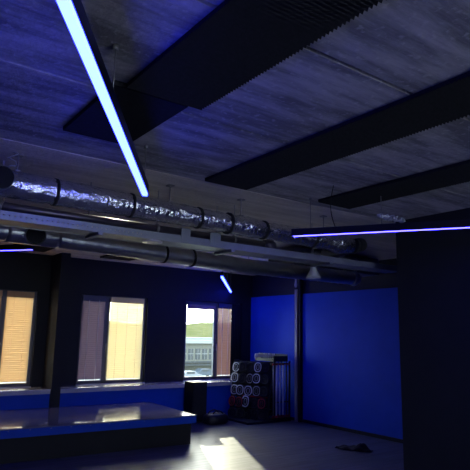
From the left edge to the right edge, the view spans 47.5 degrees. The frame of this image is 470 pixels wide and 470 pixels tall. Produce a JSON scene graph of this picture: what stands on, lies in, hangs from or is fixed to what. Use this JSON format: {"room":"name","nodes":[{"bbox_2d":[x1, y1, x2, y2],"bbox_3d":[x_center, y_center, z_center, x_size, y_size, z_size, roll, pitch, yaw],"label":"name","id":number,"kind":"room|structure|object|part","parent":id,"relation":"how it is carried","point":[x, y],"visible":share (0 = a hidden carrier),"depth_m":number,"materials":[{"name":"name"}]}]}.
{"room":"studio","nodes":[
{"label":"studio","id":0,"kind":"room"},
{"bbox_2d":[42,253,70,406],"bbox_3d":[-3.166,1.848,9.392,0.160,3.040,0.521,9,-13,-35],"label":"pillar","id":1,"kind":"structure","parent":0,"point":[58,297],"depth_m":9.30,"materials":[{"name":"black paint"}]},
{"bbox_2d":[0,385,235,414],"bbox_3d":[-3.651,2.955,8.886,10.255,0.660,0.461,9,-13,-35],"label":"wall","id":2,"kind":"structure","parent":0,"point":[217,396],"depth_m":9.80,"materials":[{"name":"blue paint"}]},
{"bbox_2d":[0,387,50,395],"bbox_3d":[-5.518,2.329,7.589,5.590,0.075,0.501,9,-13,-35],"label":"windowsill","id":3,"kind":"structure","parent":2,"relation":"on","point":[23,390],"depth_m":8.84,"materials":[{"name":"grey"}]},
{"bbox_2d":[60,379,231,392],"bbox_3d":[-1.304,2.969,10.590,4.495,0.075,0.501,9,-13,-35],"label":"windowsill","id":4,"kind":"structure","parent":2,"relation":"on","point":[171,384],"depth_m":9.97,"materials":[{"name":"grey"}]},
{"bbox_2d":[0,251,252,386],"bbox_3d":[-3.827,1.831,9.373,10.655,3.040,0.220,9,-13,-35],"label":"wall","id":5,"kind":"structure","parent":0,"point":[167,290],"depth_m":10.72,"materials":[{"name":"black paint"}]},
{"bbox_2d":[0,289,37,387],"bbox_3d":[-4.105,1.759,9.123,1.300,1.662,0.170,9,-13,-35],"label":"window","id":6,"kind":"structure","parent":5,"relation":"in","point":[4,295],"depth_m":9.32,"materials":[{"name":"grey"}]},
{"bbox_2d":[0,290,2,309],"bbox_3d":[-4.317,1.700,8.939,0.660,1.580,0.040,9,-13,-35],"label":"blind","id":7,"kind":"object","parent":6,"relation":"attached to","point":[1,291],"visible":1,"depth_m":9.23,"materials":[{"name":"brown"}]},
{"bbox_3d":[-4.098,2.564,8.942,1.300,0.015,0.090,9,-13,-35],"label":"sill","id":8,"kind":"part","parent":6,"relation":"part of","materials":[{"name":"grey"}]},
{"bbox_2d":[0,291,34,383],"bbox_3d":[-3.800,1.778,9.307,0.460,1.580,0.040,9,-13,-35],"label":"blind","id":9,"kind":"object","parent":6,"relation":"attached to","point":[19,305],"visible":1,"depth_m":9.30,"materials":[{"name":"brown fabric"}]},
{"bbox_3d":[-3.785,1.051,9.441,0.460,0.100,0.040,9,-13,-35],"label":"head rail","id":10,"kind":"part","parent":9,"relation":"part of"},
{"bbox_2d":[76,294,146,384],"bbox_3d":[-2.375,2.022,10.355,1.380,1.662,0.170,9,-13,-35],"label":"window","id":11,"kind":"structure","parent":5,"relation":"in","point":[108,298],"depth_m":10.30,"materials":[{"name":"grey"}]},
{"bbox_2d":[77,295,105,381],"bbox_3d":[-2.705,1.945,10.087,0.460,1.580,0.040,9,-13,-35],"label":"blind","id":12,"kind":"object","parent":11,"relation":"attached to","point":[93,307],"visible":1,"depth_m":10.08,"materials":[{"name":"grey"}]},
{"bbox_3d":[-2.689,1.217,10.221,0.460,0.100,0.040,9,-13,-35],"label":"head rail","id":13,"kind":"part","parent":12,"relation":"part of","materials":[{"name":"grey"}]},
{"bbox_3d":[-2.369,2.827,10.174,1.380,0.015,0.090,9,-13,-35],"label":"sill","id":14,"kind":"part","parent":11,"relation":"part of","materials":[{"name":"grey"}]},
{"bbox_2d":[106,297,144,380],"bbox_3d":[-2.146,2.030,10.485,0.713,1.580,0.040,9,-13,-35],"label":"blind","id":15,"kind":"object","parent":11,"relation":"attached to","point":[126,314],"visible":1,"depth_m":10.48,"materials":[{"name":"brown fabric"}]},
{"bbox_3d":[-2.131,1.302,10.619,0.713,0.100,0.040,9,-13,-35],"label":"head rail","id":16,"kind":"part","parent":15,"relation":"part of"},
{"bbox_2d":[183,301,239,380],"bbox_3d":[-0.496,2.308,11.693,1.490,1.662,0.170,9,-13,-35],"label":"window","id":17,"kind":"structure","parent":5,"relation":"in","point":[213,376],"depth_m":11.67,"materials":[{"name":"grey"}]},
{"bbox_2d":[187,302,215,309],"bbox_3d":[-0.724,1.548,11.616,0.725,0.135,0.040,9,-13,-35],"label":"raised blind","id":18,"kind":"object","parent":17,"relation":"attached to","point":[190,305],"visible":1,"depth_m":11.60,"materials":[{"name":"grey"}]},
{"bbox_3d":[-0.723,1.504,11.624,0.725,0.045,0.040,9,-13,-35],"label":"head rail","id":19,"kind":"part","parent":18,"relation":"part of","materials":[{"name":"grey"}]},
{"bbox_3d":[-0.489,3.112,11.512,1.490,0.015,0.090,9,-13,-35],"label":"sill","id":20,"kind":"part","parent":17,"relation":"part of","materials":[{"name":"grey"}]},
{"bbox_2d":[217,303,231,376],"bbox_3d":[-0.235,2.320,11.846,0.360,1.580,0.040,9,-13,-35],"label":"blind","id":21,"kind":"object","parent":17,"relation":"attached to","point":[224,317],"visible":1,"depth_m":11.84,"materials":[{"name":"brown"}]},
{"bbox_3d":[-0.220,1.593,11.980,0.360,0.100,0.040,9,-13,-35],"label":"head rail","id":22,"kind":"part","parent":21,"relation":"part of","materials":[{"name":"grey"}]},
{"bbox_2d":[230,305,240,376],"bbox_3d":[0.016,2.378,12.018,0.273,1.600,0.028,9,-13,-35],"label":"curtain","id":23,"kind":"object","parent":17,"relation":"hanging from","point":[236,309],"visible":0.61,"depth_m":12.04,"materials":[{"name":"black fabric"}]},
{"bbox_2d":[0,420,403,469],"bbox_3d":[0.341,2.462,3.386,10.655,0.200,14.461,9,-13,-35],"label":"floor","id":24,"kind":"structure","parent":0,"point":[285,445],"depth_m":7.70,"materials":[{"name":"concrete"}]},
{"bbox_2d":[0,402,196,463],"bbox_3d":[-2.667,2.937,8.044,3.786,0.430,1.758,8,-12,-33],"label":"stage platform","id":25,"kind":"object","parent":24,"relation":"on","point":[32,434],"visible":1,"depth_m":7.69,"materials":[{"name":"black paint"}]},
{"bbox_2d":[184,381,206,423],"bbox_3d":[-0.769,3.240,10.384,0.330,0.760,0.324,9,-13,-35],"label":"loudspeaker","id":26,"kind":"object","parent":24,"relation":"on","point":[195,392],"visible":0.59,"depth_m":10.27,"materials":[{"name":"black laminate"}]},
{"bbox_2d":[193,383,206,419],"bbox_3d":[-0.677,3.204,10.263,0.290,0.670,0.014,9,-13,-35],"label":"grille","id":27,"kind":"object","parent":26,"relation":"attached to","point":[199,389],"depth_m":10.26,"materials":[{"name":"black fabric"}]},
{"bbox_2d":[202,409,227,424],"bbox_3d":[-0.369,3.472,10.208,0.522,0.257,0.340,9,-13,-35],"label":"sports bag","id":28,"kind":"object","parent":24,"relation":"on","point":[213,418],"visible":1,"depth_m":10.07,"materials":[{"name":"fabric"}]},
{"bbox_2d":[228,415,290,424],"bbox_3d":[0.405,3.704,10.791,1.090,0.043,0.970,9,-13,-35],"label":"floor mat","id":29,"kind":"object","parent":24,"relation":"on","point":[243,420],"visible":0.49,"depth_m":10.41,"materials":[{"name":"black rubber"}]},
{"bbox_2d":[230,359,275,419],"bbox_3d":[0.353,3.146,10.864,0.860,1.155,0.370,-4,-12,27],"label":"rack","id":30,"kind":"object","parent":29,"relation":"on","point":[269,408],"visible":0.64,"depth_m":10.79,"materials":[{"name":"black metal"}]},
{"bbox_2d":[228,395,236,405],"bbox_3d":[-0.053,3.364,10.831,0.217,0.217,0.077,-9,-14,43],"label":"weight plate","id":31,"kind":"object","parent":30,"relation":"on","point":[232,401],"visible":1,"depth_m":10.81,"materials":[{"name":"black rubber"}]},
{"bbox_2d":[230,384,236,394],"bbox_3d":[-0.009,3.155,10.907,0.217,0.217,0.077,-6,-12,32],"label":"weight plate","id":32,"kind":"object","parent":30,"relation":"on","point":[232,388],"visible":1,"depth_m":10.91,"materials":[{"name":"black rubber"}]},
{"bbox_2d":[230,372,238,382],"bbox_3d":[0.000,2.928,10.982,0.216,0.217,0.076,-5,-12,32],"label":"weight plate","id":33,"kind":"object","parent":30,"relation":"on","point":[234,376],"visible":1,"depth_m":10.97,"materials":[{"name":"black rubber"}]},
{"bbox_2d":[232,362,238,371],"bbox_3d":[0.032,2.729,11.043,0.217,0.217,0.077,-7,-13,39],"label":"weight plate","id":34,"kind":"object","parent":30,"relation":"on","point":[235,365],"visible":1,"depth_m":11.04,"materials":[{"name":"black rubber"}]},
{"bbox_2d":[235,396,243,407],"bbox_3d":[0.084,3.358,10.742,0.216,0.217,0.076,-7,-13,36],"label":"weight plate","id":35,"kind":"object","parent":30,"relation":"on","point":[240,401],"visible":1,"depth_m":10.72,"materials":[{"name":"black rubber"}]},
{"bbox_2d":[235,384,244,394],"bbox_3d":[0.102,3.138,10.822,0.217,0.217,0.077,-5,-12,28],"label":"weight plate","id":36,"kind":"object","parent":30,"relation":"on","point":[239,389],"visible":1,"depth_m":10.81,"materials":[{"name":"black rubber"}]},
{"bbox_2d":[237,373,246,383],"bbox_3d":[0.140,2.926,10.894,0.216,0.217,0.076,-4,-12,27],"label":"weight plate","id":37,"kind":"object","parent":30,"relation":"on","point":[242,377],"visible":1,"depth_m":10.88,"materials":[{"name":"black rubber"}]},
{"bbox_2d":[238,361,247,371],"bbox_3d":[0.162,2.698,10.954,0.216,0.217,0.076,-3,-11,23],"label":"weight plate","id":38,"kind":"object","parent":30,"relation":"on","point":[242,366],"visible":1,"depth_m":10.94,"materials":[{"name":"black rubber"}]},
{"bbox_2d":[242,395,250,407],"bbox_3d":[0.217,3.321,10.660,0.249,0.249,0.081,-9,-14,43],"label":"weight plate","id":39,"kind":"object","parent":30,"relation":"on","point":[247,400],"visible":1,"depth_m":10.63,"materials":[{"name":"black rubber"}]},
{"bbox_2d":[244,385,252,395],"bbox_3d":[0.267,3.139,10.760,0.216,0.217,0.076,-3,-11,23],"label":"weight plate","id":40,"kind":"object","parent":30,"relation":"on","point":[248,389],"visible":0.98,"depth_m":10.75,"materials":[{"name":"black rubber"}]},
{"bbox_2d":[246,373,253,383],"bbox_3d":[0.307,2.914,10.836,0.217,0.217,0.077,-7,-13,39],"label":"weight plate","id":41,"kind":"object","parent":30,"relation":"on","point":[250,378],"visible":1,"depth_m":10.81,"materials":[{"name":"black rubber"}]},
{"bbox_2d":[247,362,254,372],"bbox_3d":[0.335,2.699,10.902,0.216,0.217,0.076,-6,-12,33],"label":"weight plate","id":42,"kind":"object","parent":30,"relation":"on","point":[250,369],"visible":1,"depth_m":10.89,"materials":[{"name":"black rubber"}]},
{"bbox_2d":[233,406,271,410],"bbox_3d":[0.337,3.489,10.782,0.820,0.030,0.170,-4,-12,27],"label":"shelf","id":43,"kind":"object","parent":30,"relation":"attached to","point":[268,408],"depth_m":10.64,"materials":[{"name":"black metal"}]},
{"bbox_2d":[235,382,272,385],"bbox_3d":[0.378,3.048,10.926,0.820,0.030,0.162,-4,-12,27],"label":"shelf","id":44,"kind":"object","parent":30,"relation":"attached to","point":[271,383],"depth_m":10.87,"materials":[{"name":"black metal"}]},
{"bbox_2d":[237,371,272,374],"bbox_3d":[0.390,2.835,10.981,0.820,0.030,0.127,-4,-12,27],"label":"shelf","id":45,"kind":"object","parent":30,"relation":"attached to","point":[246,372],"depth_m":10.92,"materials":[{"name":"black metal"}]},
{"bbox_3d":[0.414,3.131,10.986,0.820,1.040,0.015,-4,-12,27],"label":"panel","id":46,"kind":"part","parent":30,"relation":"part of","materials":[{"name":"black plastic"}]},
{"bbox_2d":[252,386,260,396],"bbox_3d":[0.432,3.121,10.671,0.217,0.217,0.077,-5,-12,30],"label":"weight plate","id":47,"kind":"object","parent":30,"relation":"on","point":[256,391],"visible":1,"depth_m":10.65,"materials":[{"name":"black rubber"}]},
{"bbox_2d":[253,373,260,383],"bbox_3d":[0.435,2.894,10.761,0.217,0.217,0.077,-6,-12,32],"label":"weight plate","id":48,"kind":"object","parent":30,"relation":"on","point":[257,377],"visible":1,"depth_m":10.74,"materials":[{"name":"black rubber"}]},
{"bbox_2d":[254,362,262,372],"bbox_3d":[0.470,2.678,10.809,0.216,0.217,0.076,-6,-13,34],"label":"weight plate","id":49,"kind":"object","parent":30,"relation":"on","point":[258,367],"visible":1,"depth_m":10.79,"materials":[{"name":"black rubber"}]},
{"bbox_2d":[258,398,266,408],"bbox_3d":[0.528,3.327,10.531,0.216,0.217,0.076,-5,-12,31],"label":"weight plate","id":50,"kind":"object","parent":30,"relation":"on","point":[262,403],"visible":1,"depth_m":10.51,"materials":[{"name":"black rubber"}]},
{"bbox_3d":[0.719,3.100,10.683,0.040,1.115,0.370,-4,-12,27],"label":"frame","id":51,"kind":"part","parent":30,"relation":"part of","materials":[{"name":"black plastic"}]},
{"bbox_2d":[255,353,287,361],"bbox_3d":[0.735,2.496,10.898,0.370,0.140,0.605,9,-13,-35],"label":"tray","id":52,"kind":"object","parent":30,"relation":"on","point":[278,357],"visible":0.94,"depth_m":10.74,"materials":[{"name":"black plastic"}]},
{"bbox_3d":[0.563,2.528,11.132,0.370,0.125,0.020,9,-13,-35],"label":"plate","id":53,"kind":"part","parent":52,"relation":"part of","materials":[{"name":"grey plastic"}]},
{"bbox_2d":[270,363,289,419],"bbox_3d":[0.923,3.103,10.678,0.510,1.115,0.082,9,-13,-35],"label":"stand","id":54,"kind":"object","parent":29,"relation":"on","point":[277,417],"visible":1,"depth_m":10.62,"materials":[{"name":"black metal"}]},
{"bbox_2d":[273,362,273,415],"bbox_3d":[0.758,3.053,10.547,0.026,1.070,0.026,9,-13,-35],"label":"bar","id":55,"kind":"object","parent":54,"relation":"in","point":[273,362],"visible":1,"depth_m":10.53,"materials":[{"name":"silver metal"}]},
{"bbox_2d":[275,362,277,415],"bbox_3d":[0.823,3.062,10.593,0.036,1.070,0.036,9,-13,-35],"label":"bar","id":56,"kind":"object","parent":54,"relation":"in","point":[276,362],"visible":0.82,"depth_m":10.55,"materials":[{"name":"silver metal"}]},
{"bbox_2d":[279,362,280,414],"bbox_3d":[0.891,3.073,10.642,0.036,1.070,0.036,9,-13,-35],"label":"bar","id":57,"kind":"object","parent":54,"relation":"in","point":[279,362],"visible":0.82,"depth_m":10.63,"materials":[{"name":"silver metal"}]},
{"bbox_2d":[282,362,283,414],"bbox_3d":[0.960,3.083,10.691,0.036,1.070,0.036,9,-13,-35],"label":"bar","id":58,"kind":"object","parent":54,"relation":"in","point":[282,362],"visible":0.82,"depth_m":10.68,"materials":[{"name":"silver metal"}]},
{"bbox_2d":[286,362,286,414],"bbox_3d":[1.033,3.095,10.743,0.026,1.070,0.026,9,-13,-35],"label":"bar","id":59,"kind":"object","parent":54,"relation":"in","point":[286,362],"visible":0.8,"depth_m":10.73,"materials":[{"name":"grey metal"}]},
{"bbox_2d":[288,361,289,413],"bbox_3d":[1.089,3.103,10.783,0.026,1.070,0.026,9,-13,-35],"label":"bar","id":60,"kind":"object","parent":54,"relation":"in","point":[288,361],"visible":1,"depth_m":10.78,"materials":[{"name":"grey metal"}]},
{"bbox_2d":[335,443,372,451],"bbox_3d":[1.811,3.208,8.133,0.566,0.104,0.285,-4,-12,28],"label":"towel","id":61,"kind":"object","parent":24,"relation":"on","point":[361,447],"visible":1,"depth_m":8.04,"materials":[{"name":"black fabric"}]},
{"bbox_2d":[0,0,469,275],"bbox_3d":[0.408,-0.773,3.982,10.655,0.300,14.461,9,-13,-35],"label":"ceiling","id":62,"kind":"structure","parent":0,"point":[393,51],"depth_m":3.32,"materials":[{"name":"concrete"}]},
{"bbox_2d":[7,151,18,173],"bbox_3d":[-1.683,-0.550,4.044,0.079,0.190,0.068,9,-13,-35],"label":"cord","id":63,"kind":"object","parent":62,"relation":"hanging from","point":[13,151],"visible":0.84,"depth_m":4.05,"materials":[{"name":"grey plastic"}]},
{"bbox_2d":[0,244,34,250],"bbox_3d":[-3.591,0.042,6.988,2.306,0.370,0.036,-2,-11,17],"label":"linear light","id":64,"kind":"object","parent":62,"relation":"hanging from","point":[13,247],"visible":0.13,"depth_m":6.68,"materials":[{"name":"black metal"}]},
{"bbox_2d":[14,243,54,251],"bbox_3d":[-3.294,0.190,8.718,0.600,0.030,0.830,9,-13,-35],"label":"acoustic panel","id":65,"kind":"object","parent":62,"relation":"attached to","point":[37,248],"visible":0.21,"depth_m":8.89,"materials":[{"name":"grey plastic"}]},
{"bbox_2d":[56,0,148,195],"bbox_3d":[-0.571,-0.726,2.511,0.042,0.358,2.986,2,-10,-3],"label":"linear light","id":66,"kind":"object","parent":62,"relation":"hanging from","point":[73,12],"visible":1,"depth_m":2.19,"materials":[{"name":"black"}]},
{"bbox_2d":[100,255,135,260],"bbox_3d":[-1.992,0.385,9.628,0.580,0.030,0.860,9,-13,-35],"label":"acoustic panel","id":67,"kind":"object","parent":62,"relation":"attached to","point":[103,256],"visible":0.43,"depth_m":9.78,"materials":[{"name":"grey plastic"}]},
{"bbox_2d":[63,80,187,143],"bbox_3d":[-0.714,-0.742,3.367,0.460,0.030,0.850,9,-13,-35],"label":"acoustic panel","id":68,"kind":"object","parent":62,"relation":"attached to","point":[142,112],"visible":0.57,"depth_m":3.29,"materials":[{"name":"grey plastic"}]},
{"bbox_2d":[0,161,276,248],"bbox_3d":[-1.326,-0.297,4.653,4.340,0.445,0.130,9,-13,-35],"label":"pipe","id":69,"kind":"object","parent":62,"relation":"hanging from","point":[6,206],"visible":0.72,"depth_m":4.80,"materials":[{"name":"grey metal"}]},
{"bbox_2d":[0,153,360,253],"bbox_3d":[-0.747,-0.288,4.781,5.435,0.412,0.293,9,-13,-35],"label":"air duct","id":70,"kind":"object","parent":62,"relation":"hanging from","point":[23,186],"visible":0.93,"depth_m":4.71,"materials":[{"name":"silver metal"}]},
{"bbox_2d":[0,166,13,187],"bbox_3d":[-1.720,-0.426,3.944,0.165,0.167,0.040,6,-11,-24],"label":"grille","id":71,"kind":"object","parent":70,"relation":"attached to","point":[6,174],"depth_m":3.95,"materials":[{"name":"black metal"}]},
{"bbox_3d":[-1.693,-0.555,4.162,0.060,0.150,0.060,9,-13,-35],"label":"hanger rod","id":72,"kind":"part","parent":70,"relation":"part of","materials":[{"name":"silver metal"}]},
{"bbox_3d":[-0.602,-0.377,4.938,0.060,0.175,0.060,9,-13,-35],"label":"hanger rod","id":73,"kind":"part","parent":70,"relation":"part of","materials":[{"name":"silver metal"}]},
{"bbox_3d":[0.061,-0.271,5.409,0.060,0.185,0.060,9,-13,-35],"label":"hanger rod","id":74,"kind":"part","parent":70,"relation":"part of","materials":[{"name":"silver metal"}]},
{"bbox_2d":[321,238,366,256],"bbox_3d":[1.445,0.193,6.970,0.275,0.242,1.346,3,-11,-8],"label":"flexible hose","id":75,"kind":"object","parent":70,"relation":"attached to","point":[324,252],"visible":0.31,"depth_m":7.16,"materials":[{"name":"black"}]},
{"bbox_2d":[0,215,360,285],"bbox_3d":[-0.967,0.047,6.124,7.100,0.593,0.314,9,-13,-35],"label":"air duct","id":76,"kind":"object","parent":62,"relation":"hanging from","point":[163,254],"visible":0.9,"depth_m":6.22,"materials":[{"name":"metal"}]},
{"bbox_2d":[26,229,44,243],"bbox_3d":[-1.967,-0.002,5.273,0.184,0.176,0.085,9,-13,-35],"label":"grille","id":77,"kind":"object","parent":76,"relation":"attached to","point":[32,236],"depth_m":5.27,"materials":[{"name":"black metal"}]},
{"bbox_2d":[0,182,396,273],"bbox_3d":[-0.569,-0.142,5.223,6.661,0.532,0.320,9,-13,-35],"label":"cable tray","id":78,"kind":"object","parent":62,"relation":"hanging from","point":[214,244],"visible":0.96,"depth_m":5.10,"materials":[{"name":"metal"}]},
{"bbox_2d":[142,239,161,243],"bbox_3d":[-0.760,0.058,4.910,0.185,0.028,0.185,9,-13,-35],"label":"ceiling lamp","id":79,"kind":"object","parent":78,"relation":"attached to","point":[149,241],"visible":1,"depth_m":4.87,"materials":[{"name":"white"}]},
{"bbox_3d":[-0.479,0.002,5.102,0.100,0.129,0.060,9,-13,-35],"label":"joint plate","id":80,"kind":"part","parent":78,"relation":"part of","materials":[{"name":"metal"}]},
{"bbox_3d":[-0.489,0.040,5.073,6.660,0.064,0.004,9,-13,-35],"label":"rail","id":81,"kind":"part","parent":78,"relation":"part of","materials":[{"name":"metal"}]},
{"bbox_3d":[-0.204,0.044,5.298,0.120,0.129,0.060,9,-13,-35],"label":"joint plate","id":82,"kind":"part","parent":78,"relation":"part of","materials":[{"name":"metal"}]},
{"bbox_2d":[220,271,231,292],"bbox_3d":[-0.150,0.778,10.406,0.042,0.438,3.323,1,-10,2],"label":"linear light","id":83,"kind":"object","parent":62,"relation":"hanging from","point":[223,277],"visible":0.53,"depth_m":9.81,"materials":[{"name":"black"}]},
{"bbox_2d":[127,0,382,109],"bbox_3d":[0.473,-0.985,1.870,0.483,0.033,2.960,9,-13,-35],"label":"acoustic panel","id":84,"kind":"object","parent":62,"relation":"attached to","point":[238,41],"visible":1,"depth_m":2.46,"materials":[{"name":"grey plastic"}]},
{"bbox_2d":[306,248,320,278],"bbox_3d":[1.046,0.276,7.122,0.200,0.600,0.200,9,-13,-35],"label":"pendant lamp","id":85,"kind":"object","parent":62,"relation":"hanging from","point":[313,273],"visible":0.8,"depth_m":7.03,"materials":[{"name":"white metal"}]},
{"bbox_3d":[1.042,0.493,7.082,0.200,0.160,0.200,9,-13,-35],"label":"lamp shade","id":86,"kind":"part","parent":85,"relation":"part of","materials":[{"name":"white metal"}]},
{"bbox_2d":[268,247,378,276],"bbox_3d":[1.494,0.451,8.793,1.950,0.320,0.615,9,-13,-35],"label":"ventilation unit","id":87,"kind":"object","parent":62,"relation":"hanging from","point":[296,249],"visible":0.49,"depth_m":8.49,"materials":[{"name":"grey metal"}]},
{"bbox_2d":[330,185,335,226],"bbox_3d":[0.877,-0.257,4.798,0.028,0.382,0.057,9,-13,-35],"label":"cord","id":88,"kind":"object","parent":62,"relation":"hanging from","point":[333,185],"visible":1,"depth_m":4.81,"materials":[{"name":"black plastic"}]},
{"bbox_2d":[205,71,469,189],"bbox_3d":[1.159,-0.739,3.125,0.458,0.033,4.220,9,-13,-35],"label":"acoustic panel","id":89,"kind":"object","parent":62,"relation":"attached to","point":[446,101],"visible":1,"depth_m":3.51,"materials":[{"name":"grey plastic"}]},
{"bbox_2d":[291,198,469,236],"bbox_3d":[1.898,-0.241,4.803,2.870,0.380,0.036,-3,-11,22],"label":"linear light","id":90,"kind":"object","parent":62,"relation":"hanging from","point":[465,223],"visible":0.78,"depth_m":4.97,"materials":[{"name":"black metal"}]},
{"bbox_2d":[294,227,469,236],"bbox_3d":[1.895,-0.056,4.769,2.830,0.004,0.031,-3,-11,22],"label":"diffuser","id":91,"kind":"object","parent":90,"relation":"attached to","point":[399,229],"depth_m":5.00,"materials":[{"name":"grey"}]},
{"bbox_2d":[377,214,405,222],"bbox_3d":[1.760,-0.186,5.994,0.432,0.051,0.120,9,-13,-35],"label":"cable bundle","id":92,"kind":"object","parent":62,"relation":"attached to","point":[384,217],"visible":0.94,"depth_m":5.96,"materials":[{"name":"white"}]},
{"bbox_2d":[318,160,469,208],"bbox_3d":[2.223,-0.589,3.822,0.458,0.033,4.120,9,-13,-35],"label":"acoustic panel","id":93,"kind":"object","parent":62,"relation":"attached to","point":[458,173],"visible":1,"depth_m":4.73,"materials":[{"name":"grey plastic"}]},
{"bbox_2d":[295,279,302,421],"bbox_3d":[1.298,2.217,10.893,0.125,3.040,0.160,9,-13,-35],"label":"column","id":94,"kind":"structure","parent":0,"point":[299,289],"depth_m":10.81,"materials":[{"name":"black paint"}]},
{"bbox_2d":[252,258,397,296],"bbox_3d":[4.659,1.498,6.609,0.200,3.040,14.261,9,-13,-35],"label":"wall","id":95,"kind":"structure","parent":0,"point":[263,286],"depth_m":10.77,"materials":[{"name":"black paint"}]},
{"bbox_2d":[250,294,294,416],"bbox_3d":[0.818,2.560,11.566,0.042,2.470,1.551,9,-13,-35],"label":"wall panel","id":96,"kind":"object","parent":95,"relation":"attached to","point":[272,317],"visible":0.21,"depth_m":11.51,"materials":[{"name":"blue paint"}]},
{"bbox_2d":[277,414,402,442],"bbox_3d":[2.086,3.506,9.576,0.050,0.060,5.961,9,-13,-35],"label":"baseboard","id":97,"kind":"structure","parent":95,"relation":"attached to","point":[292,418],"depth_m":9.52,"materials":[{"name":"black paint"}]},
{"bbox_2d":[303,287,402,438],"bbox_3d":[2.609,2.150,9.137,0.042,2.470,4.180,9,-13,-35],"label":"wall panel","id":98,"kind":"object","parent":95,"relation":"attached to","point":[352,374],"visible":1,"depth_m":9.72,"materials":[{"name":"blue paint"}]},
{"bbox_2d":[395,208,469,469],"bbox_3d":[3.966,1.240,5.288,2.505,3.040,3.700,9,-13,-35],"label":"wall partition","id":99,"kind":"structure","parent":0,"point":[433,266],"depth_m":5.70,"materials":[{"name":"grey paint"}]},
{"label":"outside","id":100,"kind":"structure","parent":0,"visible":0},
{"bbox_2d":[4,375,225,382],"bbox_3d":[-46.109,49.033,227.973,320.000,0.300,409.000,9,-13,-35],"label":"ground","id":101,"kind":"structure","parent":100,"point":[202,375],"depth_m":85.93,"materials":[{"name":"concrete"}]},
{"bbox_2d":[106,337,211,374],"bbox_3d":[-6.596,24.244,108.305,82.000,6.700,15.000,9,-13,-35],"label":"industrial building","id":102,"kind":"structure","parent":101,"relation":"on","point":[198,350],"depth_m":101.32,"materials":[{"name":"grey"}]},
{"bbox_2d":[184,370,201,376],"bbox_3d":[-7.635,23.201,88.274,4.287,1.450,1.800,9,-13,-35],"label":"car","id":103,"kind":"object","parent":101,"relation":"on","point":[188,373],"visible":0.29,"depth_m":87.67,"materials":[{"name":"grey paint"}]},
{"bbox_2d":[195,368,210,375],"bbox_3d":[-5.542,24.416,94.630,4.287,1.450,1.800,9,-13,-35],"label":"car","id":104,"kind":"object","parent":101,"relation":"on","point":[204,371],"visible":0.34,"depth_m":93.97,"materials":[{"name":"grey paint"}]},
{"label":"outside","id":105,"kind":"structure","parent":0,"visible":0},
{"bbox_2d":[109,323,212,336],"bbox_3d":[-53.754,51.985,290.186,380.000,16.526,160.000,9,-13,-35],"label":"hill","id":106,"kind":"structure","parent":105,"point":[193,329],"depth_m":305.07,"materials":[{"name":"green plant"}]}
]}

